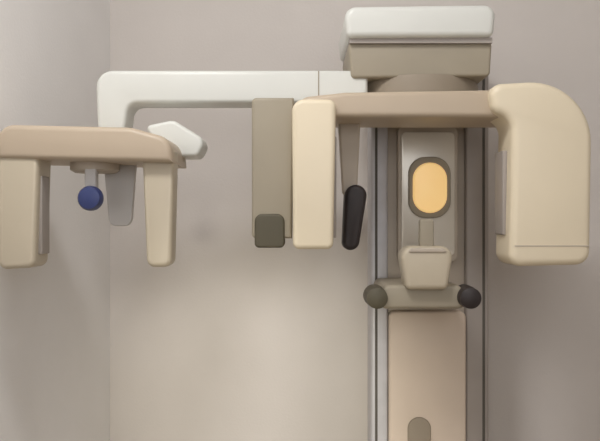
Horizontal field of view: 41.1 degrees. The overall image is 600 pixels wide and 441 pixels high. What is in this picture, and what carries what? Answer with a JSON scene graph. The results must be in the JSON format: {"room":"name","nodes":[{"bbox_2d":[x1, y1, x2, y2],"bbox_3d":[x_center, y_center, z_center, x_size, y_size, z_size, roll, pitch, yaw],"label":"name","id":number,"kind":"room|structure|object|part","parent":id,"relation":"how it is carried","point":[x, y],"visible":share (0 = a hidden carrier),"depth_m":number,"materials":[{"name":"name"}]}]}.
{"room":"radiology room","nodes":[
{"label":"radiology room","id":0,"kind":"room"},
{"bbox_2d":[0,0,109,440],"bbox_3d":[-1.016,-0.050,1.031,0.101,3.000,3.700,0,0,9],"label":"wall","id":1,"kind":"structure","parent":0,"point":[55,314],"depth_m":2.46,"materials":[{"name":"white paint"}]},
{"bbox_2d":[110,0,599,440],"bbox_3d":[0.615,-0.050,2.696,2.800,3.000,0.101,0,0,9],"label":"wall","id":2,"kind":"structure","parent":0,"point":[234,339],"depth_m":2.75,"materials":[{"name":"paint"}]},
{"bbox_3d":[0.318,1.500,0.819,2.800,0.100,3.900,0,0,9],"label":"floor","id":3,"kind":"structure","parent":0,"visible":0},
{"bbox_2d":[0,6,590,440],"bbox_3d":[-0.007,0.438,2.215,1.453,2.023,0.570,0,0,0],"label":"machine","id":4,"kind":"object","parent":3,"relation":"on","point":[416,77],"visible":1,"depth_m":2.11,"materials":[{"name":"beige plastic"}]},
{"bbox_3d":[-0.684,-0.026,1.995,0.099,0.288,0.110,0,0,0],"label":"detector leg","id":5,"kind":"part","parent":4,"relation":"part of","materials":[{"name":"beige plastic"}]},
{"bbox_3d":[-0.522,-0.083,2.005,0.030,0.114,0.030,0,0,0],"label":"ear rod arm","id":6,"kind":"part","parent":4,"relation":"part of","materials":[{"name":"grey plastic"}]},
{"bbox_3d":[-0.471,-0.072,2.100,0.087,0.173,0.020,0,0,0],"label":"forehead plate","id":7,"kind":"part","parent":4,"relation":"part of","materials":[{"name":"grey plastic"}]},
{"bbox_3d":[-0.349,-0.028,2.000,0.080,0.285,0.080,0,0,0],"label":"collimator leg","id":8,"kind":"part","parent":4,"relation":"part of","materials":[{"name":"beige plastic"}]},
{"bbox_3d":[-0.184,-0.324,2.215,0.736,0.165,0.110,0,0,0],"label":"arm","id":9,"kind":"part","parent":4,"relation":"part of","materials":[{"name":"white plastic"}]},
{"bbox_3d":[0.234,0.473,2.425,0.050,1.894,0.130,0,0,0],"label":"rail","id":10,"kind":"part","parent":4,"relation":"part of","materials":[{"name":"metal"}]},
{"bbox_3d":[0.282,-0.294,2.120,0.576,0.070,0.240,0,0,0],"label":"rotating arm","id":11,"kind":"part","parent":4,"relation":"part of","materials":[{"name":"beige plastic"}]},
{"bbox_3d":[0.350,0.701,2.346,0.068,0.248,0.012,0,0,0],"label":"grip plate","id":12,"kind":"part","parent":4,"relation":"part of","materials":[{"name":"grey plastic"}]},
{"bbox_3d":[0.333,0.034,2.115,0.037,0.076,0.030,0,0,0],"label":"bite post","id":13,"kind":"part","parent":4,"relation":"part of","materials":[{"name":"grey plastic"}]},
{"bbox_3d":[0.378,-0.078,2.380,0.177,0.401,0.031,0,0,0],"label":"mirror panel","id":14,"kind":"part","parent":4,"relation":"part of","materials":[{"name":"beige plastic"}]},
{"bbox_2d":[401,132,454,254],"bbox_3d":[0.378,-0.078,2.363,0.157,0.366,0.010,0,0,0],"label":"panel","id":15,"kind":"object","parent":4,"relation":"attached to","point":[417,148],"depth_m":2.36,"materials":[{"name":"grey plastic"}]},
{"bbox_3d":[0.524,0.473,2.425,0.068,1.894,0.130,0,0,0],"label":"rail","id":16,"kind":"part","parent":4,"relation":"part of","materials":[{"name":"grey metal"}]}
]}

